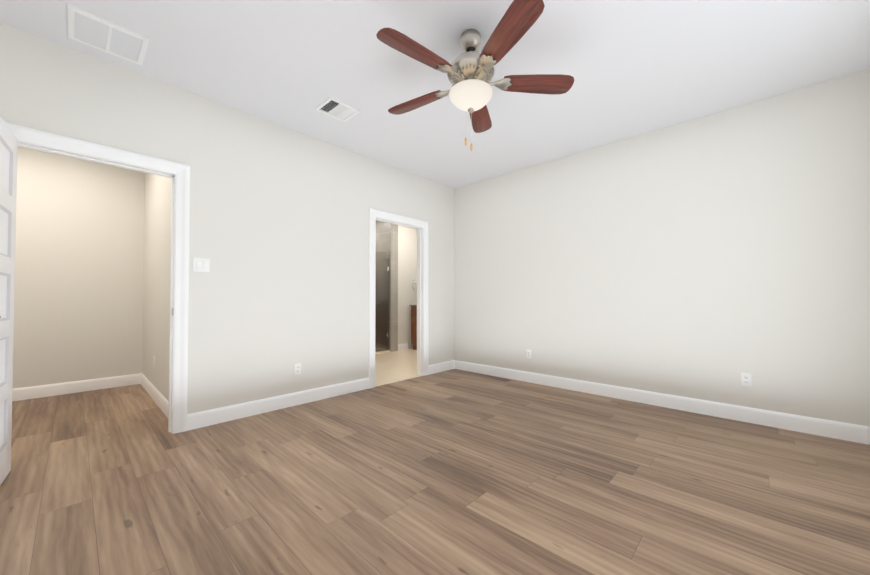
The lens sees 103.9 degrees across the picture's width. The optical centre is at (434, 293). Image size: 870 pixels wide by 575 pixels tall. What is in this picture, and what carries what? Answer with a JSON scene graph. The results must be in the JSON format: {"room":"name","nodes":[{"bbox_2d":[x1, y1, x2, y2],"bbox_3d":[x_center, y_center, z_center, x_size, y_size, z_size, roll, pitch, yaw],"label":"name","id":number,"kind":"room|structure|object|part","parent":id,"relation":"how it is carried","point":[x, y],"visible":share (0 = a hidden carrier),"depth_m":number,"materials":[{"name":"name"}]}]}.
{"room":"empty bedroom","nodes":[
{"label":"empty bedroom","id":0,"kind":"room"},
{"bbox_2d":[12,147,143,388],"bbox_3d":[-4.492,-0.256,3.477,0.120,2.740,2.545,-1,-1,43],"label":"wall","id":1,"kind":"structure","parent":0,"point":[92,270],"depth_m":3.85,"materials":[{"name":"white paint"}]},
{"bbox_2d":[12,373,139,401],"bbox_3d":[-4.443,1.049,3.409,0.016,0.128,2.305,-1,-1,43],"label":"baseboard","id":2,"kind":"structure","parent":1,"relation":"attached to","point":[32,392],"depth_m":3.81,"materials":[{"name":"white wood"}]},
{"bbox_2d":[140,173,171,400],"bbox_3d":[-2.840,-0.254,3.588,2.130,2.740,0.120,-1,-1,43],"label":"wall","id":3,"kind":"structure","parent":0,"point":[155,269],"depth_m":3.61,"materials":[{"name":"white paint"}]},
{"bbox_2d":[140,373,168,417],"bbox_3d":[-2.878,1.051,3.508,2.106,0.128,0.016,-1,-1,43],"label":"baseboard","id":4,"kind":"structure","parent":3,"relation":"attached to","point":[159,399],"depth_m":3.48,"materials":[{"name":"white wood"}]},
{"bbox_2d":[0,23,453,413],"bbox_3d":[-1.222,-0.253,3.665,0.120,2.740,7.300,-1,-1,43],"label":"wall","id":5,"kind":"structure","parent":0,"point":[279,228],"depth_m":3.12,"materials":[{"name":"white paint"}]},
{"bbox_2d":[0,115,17,485],"bbox_3d":[-2.327,0.061,1.781,0.150,2.025,0.823,1,-1,-42],"label":"door","id":6,"kind":"structure","parent":5,"relation":"in","point":[8,164],"depth_m":1.99,"materials":[{"name":"white wood"}]},
{"bbox_2d":[193,257,209,271],"bbox_3d":[-1.930,-0.233,2.815,0.014,0.114,0.116,-1,-1,43],"label":"switch plate","id":7,"kind":"object","parent":5,"relation":"attached to","point":[201,264],"visible":1,"depth_m":2.81,"materials":[{"name":"white plastic"}]},
{"bbox_2d":[187,377,368,430],"bbox_3d":[-1.384,1.049,3.372,0.016,0.128,1.767,-1,-1,43],"label":"baseboard","id":8,"kind":"structure","parent":5,"relation":"attached to","point":[205,418],"depth_m":3.19,"materials":[{"name":"white wood"}]},
{"bbox_2d":[294,363,300,374],"bbox_3d":[-1.369,0.758,3.398,0.009,0.114,0.070,-1,-1,43],"label":"electrical outlet","id":9,"kind":"object","parent":5,"relation":"attached to","point":[297,368],"visible":1,"depth_m":3.39,"materials":[{"name":"white plastic"}]},
{"bbox_2d":[429,360,455,374],"bbox_3d":[0.088,1.075,4.937,0.016,0.128,0.538,-1,-1,43],"label":"baseboard","id":10,"kind":"structure","parent":5,"relation":"attached to","point":[444,366],"depth_m":4.95,"materials":[{"name":"white wood"}]},
{"bbox_2d":[375,349,421,386],"bbox_3d":[-1.426,1.180,5.580,3.073,0.060,4.755,-1,-1,43],"label":"floor","id":11,"kind":"structure","parent":0,"point":[395,366],"depth_m":5.31,"materials":[{"name":"beige tile"}]},
{"bbox_2d":[375,350,389,353],"bbox_3d":[-1.632,1.151,6.691,0.950,0.035,1.140,-1,-1,43],"label":"pan","id":12,"kind":"object","parent":11,"relation":"on","point":[384,351],"visible":0.14,"depth_m":6.64,"materials":[{"name":"tile"}]},
{"bbox_2d":[409,305,416,349],"bbox_3d":[0.200,0.720,6.753,1.456,0.900,0.578,-1,-1,43],"label":"bathroom vanity","id":13,"kind":"object","parent":11,"relation":"on","point":[414,325],"visible":0.12,"depth_m":6.91,"materials":[{"name":"brown wood"}]},
{"bbox_2d":[398,225,416,348],"bbox_3d":[-0.522,-0.192,7.276,0.150,2.740,0.820,-1,-1,43],"label":"wall","id":14,"kind":"structure","parent":0,"point":[407,261],"depth_m":7.08,"materials":[{"name":"white paint"}]},
{"bbox_2d":[376,221,397,351],"bbox_3d":[-1.169,-0.193,7.192,0.960,2.740,0.190,-1,-1,43],"label":"shower wall tile","id":15,"kind":"structure","parent":14,"relation":"attached to","point":[386,237],"depth_m":6.86,"materials":[{"name":"beige tile"}]},
{"bbox_2d":[375,251,389,351],"bbox_3d":[-1.287,0.153,6.388,0.067,1.940,1.127,-1,-1,43],"label":"shower glass door","id":16,"kind":"structure","parent":15,"relation":"attached to","point":[382,333],"depth_m":6.68,"materials":[{"name":"clear glass"}]},
{"bbox_2d":[398,343,407,350],"bbox_3d":[-0.664,1.110,7.017,0.016,0.128,0.280,-1,-1,43],"label":"baseboard","id":17,"kind":"structure","parent":14,"relation":"attached to","point":[400,346],"depth_m":7.02,"materials":[{"name":"white wood"}]},
{"bbox_2d":[0,369,869,574],"bbox_3d":[-1.011,1.128,2.494,6.507,0.060,5.917,-1,-1,43],"label":"floor","id":18,"kind":"structure","parent":0,"point":[455,472],"depth_m":1.89,"materials":[{"name":"brown wood"}]},
{"bbox_2d":[0,0,869,188],"bbox_3d":[-0.792,-1.679,3.284,7.207,0.100,7.300,-1,-1,43],"label":"ceiling","id":19,"kind":"structure","parent":0,"point":[633,68],"depth_m":2.42,"materials":[{"name":"white paint"}]},
{"bbox_2d":[68,4,148,65],"bbox_3d":[-2.102,-1.642,2.196,0.350,0.011,0.360,-1,-1,43],"label":"ceiling vent","id":20,"kind":"object","parent":19,"relation":"in","point":[89,29],"visible":1,"depth_m":2.18,"materials":[{"name":"white metal"}]},
{"bbox_2d":[315,97,360,121],"bbox_3d":[-0.863,-1.628,3.031,0.260,0.010,0.295,-1,-1,43],"label":"ceiling vent","id":21,"kind":"object","parent":19,"relation":"in","point":[336,108],"visible":1,"depth_m":3.02,"materials":[{"name":"white metal"}]},
{"bbox_2d":[376,0,573,150],"bbox_3d":[0.192,-1.310,2.174,1.267,0.675,1.260,-1,-1,43],"label":"ceiling fan","id":22,"kind":"object","parent":19,"relation":"hanging from","point":[470,72],"visible":1,"depth_m":2.08,"materials":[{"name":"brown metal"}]},
{"bbox_3d":[0.229,-1.234,2.179,0.278,0.113,0.278,-1,-1,43],"label":"lamp shade","id":23,"kind":"part","parent":22,"relation":"part of","materials":[{"name":"white glass"}]},
{"bbox_2d":[454,69,869,426],"bbox_3d":[1.839,-0.250,3.815,4.134,2.740,0.120,-1,-1,43],"label":"wall","id":24,"kind":"structure","parent":0,"point":[712,257],"depth_m":3.17,"materials":[{"name":"white paint"}]},
{"bbox_2d":[526,349,531,358],"bbox_3d":[1.191,0.774,4.319,0.070,0.114,0.009,-1,-1,43],"label":"electrical outlet","id":25,"kind":"object","parent":24,"relation":"attached to","point":[528,354],"visible":1,"depth_m":4.32,"materials":[{"name":"white plastic"}]},
{"bbox_2d":[456,360,869,444],"bbox_3d":[1.738,1.056,3.794,3.984,0.128,0.016,-1,-1,43],"label":"baseboard","id":26,"kind":"structure","parent":24,"relation":"attached to","point":[819,427],"depth_m":3.14,"materials":[{"name":"white wood"}]},
{"bbox_2d":[741,373,751,386],"bbox_3d":[2.673,0.745,2.925,0.070,0.114,0.009,-1,-1,43],"label":"electrical outlet","id":27,"kind":"object","parent":24,"relation":"attached to","point":[746,379],"visible":1,"depth_m":2.92,"materials":[{"name":"white plastic"}]}
]}

